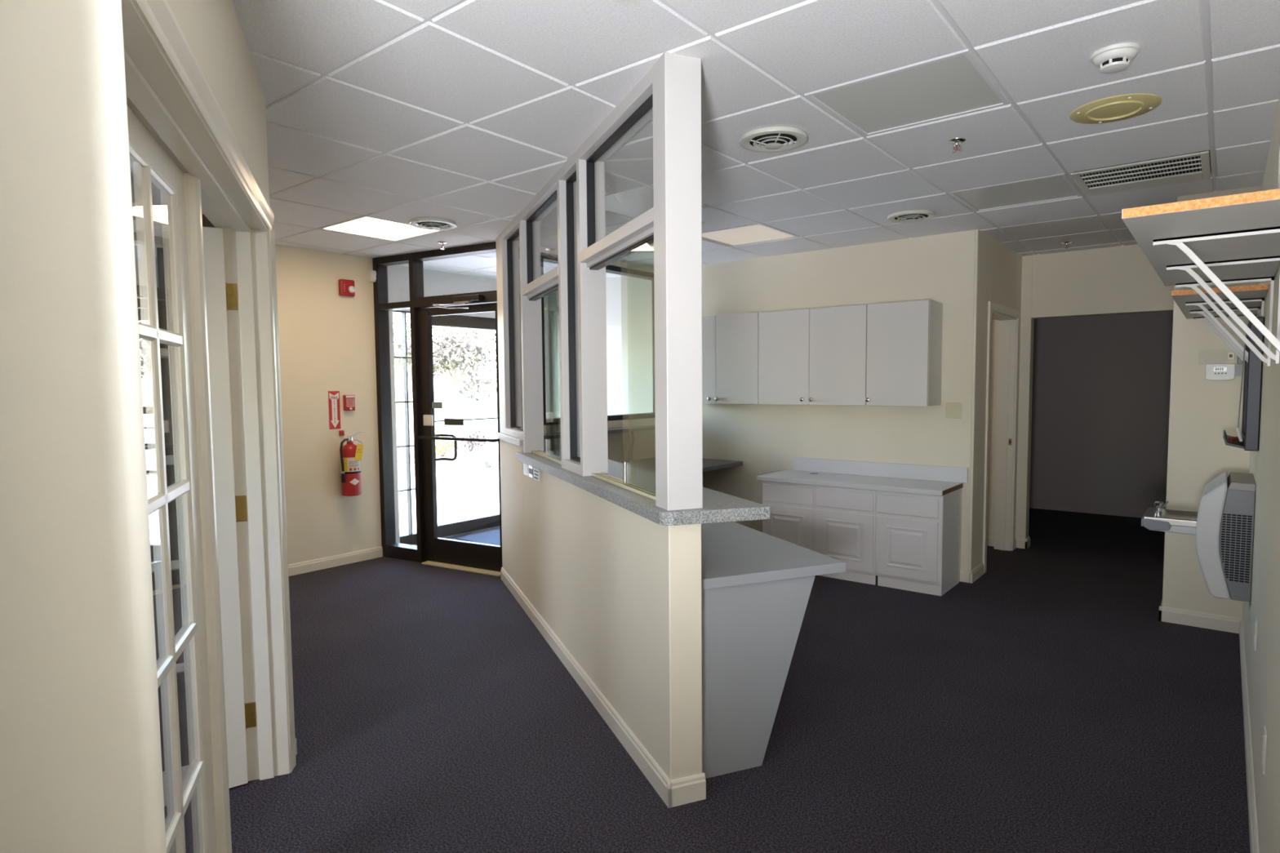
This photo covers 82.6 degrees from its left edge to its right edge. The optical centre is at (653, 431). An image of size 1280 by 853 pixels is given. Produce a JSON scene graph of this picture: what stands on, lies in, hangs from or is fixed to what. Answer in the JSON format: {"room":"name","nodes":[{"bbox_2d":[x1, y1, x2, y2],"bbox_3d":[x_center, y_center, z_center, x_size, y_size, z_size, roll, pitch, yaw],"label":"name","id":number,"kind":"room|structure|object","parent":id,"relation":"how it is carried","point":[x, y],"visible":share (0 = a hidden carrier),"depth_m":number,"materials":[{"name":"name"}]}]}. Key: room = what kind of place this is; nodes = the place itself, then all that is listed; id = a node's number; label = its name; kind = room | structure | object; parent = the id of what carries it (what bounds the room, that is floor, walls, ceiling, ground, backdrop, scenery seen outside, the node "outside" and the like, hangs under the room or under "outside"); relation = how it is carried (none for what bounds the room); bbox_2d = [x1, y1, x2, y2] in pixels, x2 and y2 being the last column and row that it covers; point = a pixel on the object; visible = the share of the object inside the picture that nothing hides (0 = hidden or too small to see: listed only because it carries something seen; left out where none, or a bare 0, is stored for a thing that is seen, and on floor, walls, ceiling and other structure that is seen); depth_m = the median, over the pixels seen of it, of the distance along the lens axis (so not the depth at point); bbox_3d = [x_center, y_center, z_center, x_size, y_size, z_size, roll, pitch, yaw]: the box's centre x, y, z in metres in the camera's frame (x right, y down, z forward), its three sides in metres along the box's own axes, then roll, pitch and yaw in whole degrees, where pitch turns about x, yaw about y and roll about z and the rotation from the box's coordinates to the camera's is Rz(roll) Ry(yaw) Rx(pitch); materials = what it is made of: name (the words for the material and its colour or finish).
{"room":"office reception area","nodes":[
{"label":"office reception area","id":0,"kind":"room"},
{"bbox_2d":[0,0,166,852],"bbox_3d":[-1.129,0.114,0.777,0.998,2.640,0.052,-2,4,-22],"label":"wall","id":1,"kind":"structure","parent":0,"point":[81,769],"depth_m":0.91,"materials":[{"name":"white paint"}]},
{"bbox_2d":[129,160,189,771],"bbox_3d":[-2.788,0.075,1.581,2.800,2.640,3.080,-2,4,-22],"label":"wall","id":2,"kind":"structure","parent":0,"point":[156,197],"depth_m":2.70,"materials":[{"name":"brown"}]},
{"bbox_2d":[201,213,215,227],"bbox_3d":[-2.681,-0.064,3.711,3.005,2.640,0.118,2,5,38],"label":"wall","id":3,"kind":"structure","parent":0,"point":[206,222],"depth_m":2.86,"materials":[{"name":"beige paint"}]},
{"bbox_2d":[166,0,269,204],"bbox_3d":[-1.159,0.043,1.871,0.160,2.640,2.015,-2,4,-22],"label":"wall","id":4,"kind":"structure","parent":0,"point":[212,29],"depth_m":1.98,"materials":[{"name":"beige paint"}]},
{"bbox_2d":[121,0,296,852],"bbox_3d":[-1.458,0.310,1.756,0.857,2.128,1.906,-2,4,-22],"label":"door","id":5,"kind":"structure","parent":4,"relation":"in","point":[221,335],"depth_m":1.98,"materials":[{"name":"white wood"}]},
{"bbox_2d":[275,244,382,564],"bbox_3d":[-3.125,-0.172,5.439,0.170,2.640,2.295,2,5,38],"label":"wall","id":6,"kind":"structure","parent":0,"point":[327,342],"depth_m":5.89,"materials":[{"name":"beige paint"}]},
{"bbox_2d":[328,391,340,429],"bbox_3d":[-2.612,-0.176,5.953,0.004,0.310,0.094,2,5,38],"label":"fire extinguisher sign","id":7,"kind":"object","parent":6,"relation":"attached to","point":[333,396],"visible":1,"depth_m":5.95,"materials":[{"name":"red"}]},
{"bbox_2d":[288,546,382,576],"bbox_3d":[-3.020,1.101,5.494,0.014,0.090,2.130,2,5,38],"label":"baseboard","id":8,"kind":"structure","parent":6,"relation":"attached to","point":[310,566],"depth_m":5.98,"materials":[{"name":"beige wood"}]},
{"bbox_2d":[338,279,355,296],"bbox_3d":[-2.514,-1.180,5.972,0.067,0.132,0.124,2,5,38],"label":"fire alarm strobe","id":9,"kind":"object","parent":6,"relation":"attached to","point":[346,287],"visible":1,"depth_m":5.96,"materials":[{"name":"red plastic"}]},
{"bbox_2d":[342,395,355,410],"bbox_3d":[-2.522,-0.238,6.028,0.050,0.128,0.084,2,5,38],"label":"box","id":10,"kind":"object","parent":6,"relation":"attached to","point":[348,401],"visible":1,"depth_m":6.01,"materials":[{"name":"red plastic"}]},
{"bbox_2d":[346,398,355,407],"bbox_3d":[-2.509,-0.238,6.019,0.001,0.070,0.070,2,5,38],"label":"print","id":11,"kind":"object","parent":10,"relation":"attached to","point":[350,402],"depth_m":6.02,"materials":[{"name":"pink"}]},
{"bbox_2d":[338,430,363,496],"bbox_3d":[-2.488,0.258,5.993,0.192,0.535,0.155,-3,4,-30],"label":"fire extinguisher","id":12,"kind":"object","parent":6,"relation":"attached to","point":[351,454],"visible":1,"depth_m":5.94,"materials":[{"name":"red metal"}]},
{"bbox_2d":[368,270,376,282],"bbox_3d":[-2.376,-1.315,6.160,0.044,0.094,0.064,2,5,38],"label":"sensor","id":13,"kind":"object","parent":6,"relation":"attached to","point":[371,273],"visible":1,"depth_m":6.14,"materials":[{"name":"white plastic"}]},
{"bbox_2d":[386,264,551,542],"bbox_3d":[-1.904,-0.298,7.244,0.140,2.640,2.460,2,5,38],"label":"wall","id":14,"kind":"structure","parent":0,"point":[435,282],"depth_m":6.83,"materials":[{"name":"white paint"}]},
{"bbox_2d":[392,310,499,544],"bbox_3d":[-1.848,-0.067,7.344,0.100,2.165,1.779,2,5,38],"label":"door","id":15,"kind":"structure","parent":14,"relation":"in","point":[447,529],"depth_m":7.03,"materials":[{"name":"brown metal"}]},
{"bbox_2d":[519,245,655,462],"bbox_3d":[-0.527,-0.249,6.311,0.120,2.640,1.888,2,5,38],"label":"wall","id":16,"kind":"structure","parent":0,"point":[619,443],"depth_m":6.56,"materials":[{"name":"beige paint"}]},
{"bbox_2d":[540,252,655,439],"bbox_3d":[-0.421,-0.718,6.291,0.260,1.453,1.740,2,5,38],"label":"window","id":17,"kind":"structure","parent":16,"relation":"in","point":[544,257],"depth_m":6.42,"materials":[{"name":"brown metal"}]},
{"bbox_2d":[625,426,634,461],"bbox_3d":[-0.217,0.110,6.589,0.032,0.312,0.100,2,5,38],"label":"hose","id":18,"kind":"object","parent":17,"relation":"hanging from","point":[632,433],"visible":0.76,"depth_m":6.60,"materials":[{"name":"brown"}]},
{"bbox_2d":[499,439,702,808],"bbox_3d":[-0.501,0.680,4.047,0.139,1.078,3.276,-2,4,-22],"label":"wall","id":19,"kind":"structure","parent":0,"point":[620,588],"depth_m":3.02,"materials":[{"name":"beige paint"}]},
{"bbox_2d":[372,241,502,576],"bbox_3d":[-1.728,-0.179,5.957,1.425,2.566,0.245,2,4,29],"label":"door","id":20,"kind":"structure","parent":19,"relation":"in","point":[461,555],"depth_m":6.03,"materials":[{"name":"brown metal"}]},
{"bbox_2d":[497,432,523,446],"bbox_3d":[-0.959,0.050,5.150,0.149,0.044,0.805,-2,4,-22],"label":"wall cap","id":21,"kind":"object","parent":19,"relation":"on","point":[515,441],"visible":0.48,"depth_m":5.01,"materials":[{"name":"white wood"}]},
{"bbox_2d":[495,213,523,439],"bbox_3d":[-0.951,-0.691,5.073,0.125,1.444,0.850,-2,4,-22],"label":"window","id":22,"kind":"structure","parent":21,"relation":"on","point":[508,264],"depth_m":5.25,"materials":[{"name":"white wood"}]},
{"bbox_2d":[523,462,528,476],"bbox_3d":[-0.812,0.240,4.630,0.006,0.074,0.150,-2,4,-22],"label":"wall plate","id":23,"kind":"object","parent":19,"relation":"attached to","point":[526,467],"visible":0.99,"depth_m":4.62,"materials":[{"name":"white plastic"}]},
{"bbox_2d":[528,464,533,478],"bbox_3d":[-0.762,0.246,4.499,0.009,0.072,0.115,-2,4,-22],"label":"outlet","id":24,"kind":"object","parent":19,"relation":"attached to","point":[531,468],"visible":1,"depth_m":4.47,"materials":[{"name":"white plastic"}]},
{"bbox_2d":[533,466,540,481],"bbox_3d":[-0.703,0.256,4.356,0.008,0.074,0.155,-2,4,-22],"label":"wall plate","id":25,"kind":"object","parent":19,"relation":"attached to","point":[535,471],"visible":1,"depth_m":4.34,"materials":[{"name":"white plastic"}]},
{"bbox_2d":[516,450,769,525],"bbox_3d":[-0.243,0.221,3.657,0.397,0.045,2.514,-2,4,-22],"label":"countertop","id":26,"kind":"structure","parent":19,"relation":"on","point":[717,506],"depth_m":2.79,"materials":[{"name":"stone"}]},
{"bbox_2d":[519,172,561,464],"bbox_3d":[-0.615,-0.600,4.238,0.128,1.523,0.958,-2,4,-22],"label":"window","id":27,"kind":"structure","parent":26,"relation":"on","point":[534,286],"depth_m":4.62,"materials":[{"name":"white wood"}]},
{"bbox_2d":[556,151,580,475],"bbox_3d":[-0.367,-0.562,3.628,0.125,1.523,0.360,-2,4,-22],"label":"window","id":28,"kind":"structure","parent":26,"relation":"on","point":[566,174],"depth_m":3.74,"materials":[{"name":"white wood"}]},
{"bbox_2d":[576,51,702,511],"bbox_3d":[-0.099,-0.521,2.962,0.133,1.523,1.079,-2,4,-22],"label":"window","id":29,"kind":"structure","parent":26,"relation":"on","point":[669,93],"depth_m":2.50,"materials":[{"name":"white wood"}]},
{"bbox_2d":[666,773,706,808],"bbox_3d":[0.115,1.266,2.570,0.145,0.090,0.014,-2,4,-22],"label":"baseboard","id":30,"kind":"structure","parent":19,"relation":"attached to","point":[688,789],"depth_m":2.57,"materials":[{"name":"beige wood"}]},
{"bbox_2d":[548,275,653,417],"bbox_3d":[-0.519,-0.338,7.681,1.800,2.640,0.140,2,5,38],"label":"wall","id":31,"kind":"structure","parent":0,"point":[628,300],"depth_m":7.38,"materials":[{"name":"white paint"}]},
{"bbox_2d":[164,507,1250,852],"bbox_3d":[-0.642,1.348,2.866,7.650,0.100,15.840,2,5,38],"label":"floor","id":32,"kind":"structure","parent":0,"point":[1043,702],"depth_m":3.10,"materials":[{"name":"grey carpet"}]},
{"bbox_2d":[455,528,500,545],"bbox_3d":[-1.093,1.024,7.063,1.250,0.012,1.070,2,5,38],"label":"entrance mat","id":33,"kind":"object","parent":32,"relation":"on","point":[491,537],"visible":0.24,"depth_m":7.01,"materials":[{"name":"blue"}]},
{"bbox_2d":[618,457,742,472],"bbox_3d":[0.058,0.677,6.300,0.873,0.785,1.289,2,5,38],"label":"desk","id":34,"kind":"object","parent":32,"relation":"on","point":[648,464],"visible":0.21,"depth_m":6.35,"materials":[{"name":"grey laminate"}]},
{"bbox_2d":[701,521,845,778],"bbox_3d":[-0.016,0.839,3.950,0.672,0.765,2.512,-2,4,-22],"label":"reception desk","id":35,"kind":"object","parent":32,"relation":"on","point":[757,585],"visible":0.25,"depth_m":2.78,"materials":[{"name":"grey laminate"}]},
{"bbox_2d":[762,480,875,585],"bbox_3d":[1.377,0.744,5.755,0.939,0.700,0.487,2,5,38],"label":"base cabinet","id":36,"kind":"object","parent":32,"relation":"on","point":[839,523],"visible":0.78,"depth_m":5.49,"materials":[{"name":"white paint"}]},
{"bbox_2d":[756,457,968,496],"bbox_3d":[1.562,0.328,5.587,1.476,0.150,0.515,2,5,38],"label":"countertop","id":37,"kind":"structure","parent":36,"relation":"on","point":[931,480],"depth_m":5.59,"materials":[{"name":"white laminate"}]},
{"bbox_2d":[875,488,962,595],"bbox_3d":[1.937,0.767,5.330,0.470,0.700,0.507,2,5,38],"label":"base cabinet","id":38,"kind":"object","parent":32,"relation":"on","point":[918,537],"visible":0.98,"depth_m":5.14,"materials":[{"name":"white paint"}]},
{"bbox_2d":[232,0,1279,279],"bbox_3d":[-0.719,-1.309,2.739,7.793,0.099,15.840,2,5,38],"label":"ceiling","id":39,"kind":"structure","parent":0,"point":[461,112],"depth_m":2.88,"materials":[{"name":"white tile"}]},
{"bbox_2d":[318,214,443,241],"bbox_3d":[-1.895,-1.418,5.062,0.591,0.029,0.591,2,5,38],"label":"recessed light","id":40,"kind":"object","parent":39,"relation":"in","point":[364,225],"visible":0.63,"depth_m":5.05,"materials":[{"name":"white plastic"}]},
{"bbox_2d":[409,217,457,230],"bbox_3d":[-1.468,-1.370,4.845,0.300,0.040,0.300,2,5,38],"label":"ceiling vent","id":41,"kind":"object","parent":39,"relation":"in","point":[431,224],"visible":1,"depth_m":4.80,"materials":[{"name":"white metal"}]},
{"bbox_2d":[436,241,447,249],"bbox_3d":[-1.604,-1.407,5.516,0.076,0.053,0.076,2,5,38],"label":"sprinkler","id":42,"kind":"object","parent":39,"relation":"attached to","point":[442,243],"visible":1,"depth_m":5.51,"materials":[{"name":"silver metal"}]},
{"bbox_2d":[604,185,708,219],"bbox_3d":[-0.079,-1.390,4.415,0.591,0.029,0.591,2,5,38],"label":"recessed light","id":43,"kind":"object","parent":39,"relation":"in","point":[632,203],"visible":0.35,"depth_m":4.38,"materials":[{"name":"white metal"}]},
{"bbox_2d":[702,222,799,246],"bbox_3d":[0.673,-1.458,5.372,0.591,0.029,0.591,2,5,38],"label":"recessed light","id":44,"kind":"object","parent":39,"relation":"in","point":[758,233],"visible":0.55,"depth_m":5.37,"materials":[{"name":"white plastic"}]},
{"bbox_2d":[739,126,808,152],"bbox_3d":[0.529,-1.281,3.228,0.300,0.040,0.300,2,5,38],"label":"ceiling vent","id":45,"kind":"object","parent":39,"relation":"in","point":[770,139],"visible":1,"depth_m":3.20,"materials":[{"name":"white metal"}]},
{"bbox_2d":[804,48,1009,136],"bbox_3d":[0.984,-1.294,2.810,0.591,0.029,0.591,2,5,38],"label":"recessed light","id":46,"kind":"object","parent":39,"relation":"in","point":[953,84],"visible":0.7,"depth_m":2.78,"materials":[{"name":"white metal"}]},
{"bbox_2d":[887,209,936,222],"bbox_3d":[1.672,-1.388,4.734,0.300,0.040,0.300,2,5,38],"label":"ceiling vent","id":47,"kind":"object","parent":39,"relation":"in","point":[912,215],"visible":1,"depth_m":4.69,"materials":[{"name":"white metal"}]},
{"bbox_2d":[947,137,965,153],"bbox_3d":[1.366,-1.286,3.285,0.076,0.053,0.076,2,5,38],"label":"sprinkler","id":48,"kind":"object","parent":39,"relation":"attached to","point":[957,141],"visible":1,"depth_m":3.27,"materials":[{"name":"silver metal"}]},
{"bbox_2d":[948,173,1082,211],"bbox_3d":[2.112,-1.396,4.246,0.591,0.029,0.591,2,5,38],"label":"recessed light","id":49,"kind":"object","parent":39,"relation":"in","point":[1056,187],"visible":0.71,"depth_m":4.23,"materials":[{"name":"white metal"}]},
{"bbox_2d":[1069,93,1161,124],"bbox_3d":[1.843,-1.286,2.915,0.312,0.013,0.312,2,5,38],"label":"cover plate","id":50,"kind":"object","parent":39,"relation":"attached to","point":[1122,107],"visible":1,"depth_m":2.89,"materials":[{"name":"yellow plastic"}]},
{"bbox_2d":[1089,42,1141,73],"bbox_3d":[1.528,-1.229,2.415,0.144,0.057,0.144,2,5,38],"label":"smoke detector","id":51,"kind":"object","parent":39,"relation":"attached to","point":[1115,58],"visible":1,"depth_m":2.38,"materials":[{"name":"white plastic"}]},
{"bbox_2d":[1070,150,1211,196],"bbox_3d":[2.592,-1.374,3.871,0.580,0.040,0.580,2,5,38],"label":"ceiling vent","id":52,"kind":"object","parent":39,"relation":"in","point":[1193,166],"visible":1,"depth_m":3.87,"materials":[{"name":"white metal"}]},
{"bbox_2d":[702,229,975,569],"bbox_3d":[1.203,-0.258,6.239,2.912,2.640,0.130,2,5,38],"label":"wall","id":53,"kind":"structure","parent":0,"point":[767,438],"depth_m":5.84,"materials":[{"name":"beige paint"}]},
{"bbox_2d":[702,312,758,404],"bbox_3d":[0.614,-0.624,6.367,0.839,0.751,0.354,2,5,38],"label":"upper cabinet","id":54,"kind":"object","parent":53,"relation":"attached to","point":[730,343],"visible":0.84,"depth_m":6.16,"materials":[{"name":"white laminate"}]},
{"bbox_2d":[758,304,866,405],"bbox_3d":[1.308,-0.594,5.824,0.919,0.751,0.354,2,5,38],"label":"upper cabinet","id":55,"kind":"object","parent":53,"relation":"attached to","point":[818,356],"visible":0.98,"depth_m":5.69,"materials":[{"name":"white laminate"}]},
{"bbox_2d":[794,457,968,483],"bbox_3d":[1.745,0.296,5.755,1.398,0.112,0.021,2,5,38],"label":"backsplash","id":56,"kind":"structure","parent":53,"relation":"attached to","point":[932,473],"depth_m":5.70,"materials":[{"name":"white laminate"}]},
{"bbox_2d":[865,299,942,406],"bbox_3d":[1.849,-0.571,5.401,0.452,0.751,0.354,2,5,38],"label":"upper cabinet","id":57,"kind":"object","parent":53,"relation":"attached to","point":[904,338],"visible":1,"depth_m":5.28,"materials":[{"name":"white laminate"}]},
{"bbox_2d":[945,402,961,418],"bbox_3d":[2.205,-0.155,5.364,0.116,0.116,0.018,2,5,38],"label":"light switch","id":58,"kind":"object","parent":53,"relation":"attached to","point":[953,410],"visible":1,"depth_m":5.37,"materials":[{"name":"beige plastic"}]},
{"bbox_2d":[960,568,970,582],"bbox_3d":[2.294,1.067,5.384,0.081,0.090,0.014,2,5,38],"label":"baseboard","id":59,"kind":"structure","parent":53,"relation":"attached to","point":[965,575],"depth_m":5.38,"materials":[{"name":"beige wood"}]},
{"bbox_2d":[986,319,999,536],"bbox_3d":[1.863,-0.288,6.635,2.140,2.640,1.310,2,5,38],"label":"wall","id":60,"kind":"structure","parent":0,"point":[995,323],"depth_m":6.50,"materials":[{"name":"beige paint"}]},
{"bbox_2d":[986,535,994,546],"bbox_3d":[2.290,0.954,7.136,2.000,0.090,0.014,2,5,38],"label":"baseboard","id":61,"kind":"structure","parent":60,"relation":"attached to","point":[990,540],"depth_m":6.55,"materials":[{"name":"beige wood"}]},
{"bbox_2d":[968,229,1022,580],"bbox_3d":[2.758,-0.250,5.938,0.130,2.640,1.565,2,5,38],"label":"wall","id":62,"kind":"structure","parent":0,"point":[997,268],"depth_m":5.44,"materials":[{"name":"beige paint"}]},
{"bbox_2d":[969,562,983,583],"bbox_3d":[2.431,1.060,5.476,0.014,0.090,0.329,2,5,38],"label":"baseboard","id":63,"kind":"structure","parent":62,"relation":"attached to","point":[975,573],"depth_m":5.45,"materials":[{"name":"beige wood"}]},
{"bbox_2d":[982,301,1020,573],"bbox_3d":[2.792,0.026,5.988,0.151,2.082,1.019,2,5,38],"label":"door","id":64,"kind":"structure","parent":62,"relation":"in","point":[1009,318],"depth_m":6.30,"materials":[{"name":"beige wood"}]},
{"bbox_2d":[1015,244,1173,538],"bbox_3d":[4.429,-0.334,7.023,4.700,2.640,2.470,2,5,38],"label":"wall","id":65,"kind":"structure","parent":0,"point":[1101,384],"depth_m":7.85,"materials":[{"name":"beige paint"}]},
{"bbox_2d":[1015,537,1026,549],"bbox_3d":[3.255,0.990,6.458,0.097,0.090,0.014,2,5,38],"label":"baseboard","id":66,"kind":"structure","parent":65,"relation":"attached to","point":[1020,542],"depth_m":6.45,"materials":[{"name":"beige wood"}]},
{"bbox_2d":[1025,536,1030,548],"bbox_3d":[3.328,0.988,6.483,0.014,0.090,0.144,2,5,38],"label":"baseboard","id":67,"kind":"structure","parent":65,"relation":"attached to","point":[1028,541],"depth_m":6.47,"materials":[{"name":"beige wood"}]},
{"bbox_2d":[1029,500,1146,517],"bbox_3d":[5.047,0.875,8.009,4.260,0.090,0.014,2,5,38],"label":"baseboard","id":68,"kind":"structure","parent":65,"relation":"attached to","point":[1124,512],"depth_m":8.15,"materials":[{"name":"black rubber"}]},
{"bbox_2d":[1162,185,1262,617],"bbox_3d":[3.774,-0.193,4.925,0.386,2.640,1.650,2,5,38],"label":"wall","id":69,"kind":"structure","parent":0,"point":[1201,409],"depth_m":4.33,"materials":[{"name":"beige paint"}]},
{"bbox_2d":[1158,600,1162,621],"bbox_3d":[3.622,1.073,5.125,0.014,0.090,1.664,2,5,38],"label":"baseboard","id":70,"kind":"structure","parent":69,"relation":"attached to","point":[1161,606],"depth_m":4.47,"materials":[{"name":"beige wood"}]},
{"bbox_2d":[1158,605,1241,633],"bbox_3d":[3.265,1.126,4.358,0.400,0.090,0.014,2,5,38],"label":"baseboard","id":71,"kind":"structure","parent":69,"relation":"attached to","point":[1175,615],"depth_m":4.35,"materials":[{"name":"beige wood"}]},
{"bbox_2d":[1198,349,1226,364],"bbox_3d":[3.263,-0.436,4.256,0.128,0.086,0.002,2,5,38],"label":"paper note","id":72,"kind":"object","parent":69,"relation":"attached to","point":[1209,356],"visible":1,"depth_m":4.25,"materials":[{"name":"beige paper"}]},
{"bbox_2d":[1204,363,1235,380],"bbox_3d":[3.286,-0.345,4.227,0.138,0.100,0.031,2,5,38],"label":"thermostat","id":73,"kind":"object","parent":69,"relation":"attached to","point":[1214,371],"visible":1,"depth_m":4.21,"materials":[{"name":"white plastic"}]},
{"bbox_2d":[1226,351,1235,359],"bbox_3d":[3.328,-0.437,4.199,0.036,0.048,0.012,2,5,38],"label":"wall sensor","id":74,"kind":"object","parent":69,"relation":"attached to","point":[1230,355],"visible":0.91,"depth_m":4.20,"materials":[{"name":"beige plastic"}]},
{"bbox_2d":[1235,364,1242,376],"bbox_3d":[3.363,-0.351,4.184,0.034,0.064,0.002,2,5,38],"label":"paper note","id":75,"kind":"object","parent":69,"relation":"attached to","point":[1238,371],"visible":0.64,"depth_m":4.18,"materials":[{"name":"grey paper"}]},
{"bbox_2d":[1242,93,1279,852],"bbox_3d":[0.006,0.175,-0.298,0.140,2.640,11.520,2,5,38],"label":"wall","id":76,"kind":"structure","parent":0,"point":[1263,664],"depth_m":2.35,"materials":[{"name":"beige paint"}]},
{"bbox_2d":[1141,471,1256,602],"bbox_3d":[2.697,0.488,3.628,0.436,0.552,0.486,2,5,38],"label":"fountain","id":77,"kind":"object","parent":76,"relation":"attached to","point":[1222,526],"visible":1,"depth_m":3.38,"materials":[{"name":"grey plastic"}]},
{"bbox_2d":[1142,507,1198,535],"bbox_3d":[2.662,0.455,3.685,0.290,0.076,0.316,2,5,38],"label":"basin","id":78,"kind":"object","parent":77,"relation":"in","point":[1166,520],"depth_m":3.61,"materials":[{"name":"grey metal"}]},
{"bbox_2d":[1121,188,1279,366],"bbox_3d":[1.635,-0.367,2.130,0.318,0.336,1.493,2,5,38],"label":"wall shelf","id":79,"kind":"object","parent":76,"relation":"attached to","point":[1219,242],"visible":1,"depth_m":1.85,"materials":[{"name":"grey laminate"}]},
{"bbox_2d":[1171,284,1268,363],"bbox_3d":[2.815,-0.473,3.633,0.318,0.336,1.520,2,5,38],"label":"wall shelf","id":80,"kind":"object","parent":76,"relation":"attached to","point":[1192,305],"visible":0.66,"depth_m":3.35,"materials":[{"name":"white metal"}]},
{"bbox_2d":[1222,316,1264,451],"bbox_3d":[2.821,-0.228,3.495,0.123,0.580,0.795,2,5,38],"label":"board","id":81,"kind":"object","parent":76,"relation":"attached to","point":[1253,368],"visible":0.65,"depth_m":3.17,"materials":[{"name":"black"}]},
{"bbox_2d":[1222,430,1244,448],"bbox_3d":[2.806,0.034,3.529,0.075,0.051,0.600,2,5,38],"label":"tray","id":82,"kind":"object","parent":81,"relation":"on","point":[1236,444],"depth_m":3.35,"materials":[{"name":"black plastic"}]},
{"bbox_2d":[1227,436,1243,441],"bbox_3d":[2.729,0.034,3.407,0.132,0.023,0.036,-3,4,-34],"label":"marker","id":83,"kind":"object","parent":81,"relation":"on","point":[1233,438],"visible":0.71,"depth_m":3.38,"materials":[{"name":"red plastic"}]},
{"bbox_2d":[1235,334,1247,441],"bbox_3d":[2.626,-0.205,3.248,0.033,0.503,0.048,2,5,38],"label":"string","id":84,"kind":"object","parent":81,"relation":"hanging from","point":[1238,432],"visible":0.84,"depth_m":3.25,"materials":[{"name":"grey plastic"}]},
{"bbox_2d":[1239,617,1259,852],"bbox_3d":[-0.088,1.448,-0.223,0.014,0.090,11.380,2,5,38],"label":"baseboard","id":85,"kind":"structure","parent":76,"relation":"attached to","point":[1253,829],"depth_m":2.73,"materials":[{"name":"beige wood"}]},
{"bbox_2d":[1253,616,1257,650],"bbox_3d":[2.276,0.764,2.756,0.008,0.116,0.072,2,5,38],"label":"outlet","id":86,"kind":"object","parent":76,"relation":"attached to","point":[1255,623],"visible":1,"depth_m":2.73,"materials":[{"name":"white plastic"}]},
{"bbox_2d":[1261,725,1266,774],"bbox_3d":[1.731,0.903,2.067,0.008,0.116,0.072,2,5,38],"label":"outlet","id":87,"kind":"object","parent":76,"relation":"attached to","point":[1264,732],"visible":1,"depth_m":2.04,"materials":[{"name":"white plastic"}]},
{"bbox_2d":[1276,136,1279,189],"bbox_3d":[2.057,-0.909,2.389,0.012,0.700,0.020,2,5,38],"label":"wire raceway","id":88,"kind":"object","parent":76,"relation":"attached to","point":[1278,171],"visible":0.09,"depth_m":2.39,"materials":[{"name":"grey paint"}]},
{"label":"outside","id":89,"kind":"structure","parent":0,"visible":0},
{"bbox_2d":[397,461,499,535],"bbox_3d":[-0.728,0.655,13.354,5.450,0.050,40.000,2,5,38],"label":"snowy ground","id":90,"kind":"structure","parent":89,"point":[465,491],"depth_m":10.04,"materials":[{"name":"white snow"}]},
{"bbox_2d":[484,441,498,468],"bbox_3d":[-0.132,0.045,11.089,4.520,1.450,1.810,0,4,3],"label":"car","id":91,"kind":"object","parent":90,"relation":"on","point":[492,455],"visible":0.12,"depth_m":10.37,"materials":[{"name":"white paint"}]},
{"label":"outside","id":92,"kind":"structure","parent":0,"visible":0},
{"bbox_2d":[395,391,497,408],"bbox_3d":[-52.918,-4.440,98.557,115.000,0.050,210.000,2,5,38],"label":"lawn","id":93,"kind":"structure","parent":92,"point":[446,397],"depth_m":80.51,"materials":[{"name":"white"}]},
{"bbox_2d":[393,330,402,361],"bbox_3d":[-27.645,-6.894,60.251,10.627,9.930,11.556,2,5,38],"label":"tree","id":94,"kind":"object","parent":93,"relation":"on","point":[397,331],"visible":0.02,"depth_m":61.62,"materials":[{"name":"green plant"}]},
{"bbox_2d":[392,312,468,397],"bbox_3d":[-30.821,-10.360,95.600,13.428,11.835,15.675,2,5,38],"label":"tree","id":95,"kind":"object","parent":93,"relation":"on","point":[408,326],"visible":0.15,"depth_m":95.47,"materials":[{"name":"green plant"}]},
{"bbox_2d":[393,328,495,401],"bbox_3d":[-19.511,-6.917,70.321,13.790,8.276,8.190,2,5,38],"label":"tree","id":96,"kind":"object","parent":93,"relation":"on","point":[444,354],"visible":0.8,"depth_m":69.69,"materials":[{"name":"green plant"}]},
{"bbox_2d":[480,329,497,391],"bbox_3d":[-17.489,-11.291,93.776,11.541,13.721,14.542,2,5,38],"label":"tree","id":97,"kind":"object","parent":93,"relation":"on","point":[493,357],"visible":0.06,"depth_m":91.59,"materials":[{"name":"green plant"}]},
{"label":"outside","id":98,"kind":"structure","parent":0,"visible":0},
{"bbox_2d":[395,404,497,470],"bbox_3d":[-12.974,-0.259,29.275,33.500,0.050,90.000,2,5,38],"label":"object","id":99,"kind":"structure","parent":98,"point":[490,426],"depth_m":29.17,"materials":[{"name":"concrete"}]},
{"bbox_2d":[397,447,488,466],"bbox_3d":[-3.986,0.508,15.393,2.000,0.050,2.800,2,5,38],"label":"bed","id":100,"kind":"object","parent":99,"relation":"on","point":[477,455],"visible":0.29,"depth_m":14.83,"materials":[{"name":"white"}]},
{"bbox_2d":[435,426,454,456],"bbox_3d":[-4.483,0.220,14.941,0.765,0.663,0.778,-1,4,-11],"label":"shrub","id":101,"kind":"object","parent":100,"relation":"on","point":[442,446],"visible":0.54,"depth_m":14.82,"materials":[{"name":"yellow plant"}]},
{"bbox_2d":[453,428,490,450],"bbox_3d":[-4.146,0.192,16.226,0.891,0.549,0.904,2,5,38],"label":"shrub","id":102,"kind":"object","parent":100,"relation":"on","point":[473,434],"visible":0.71,"depth_m":16.12,"materials":[{"name":"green plant"}]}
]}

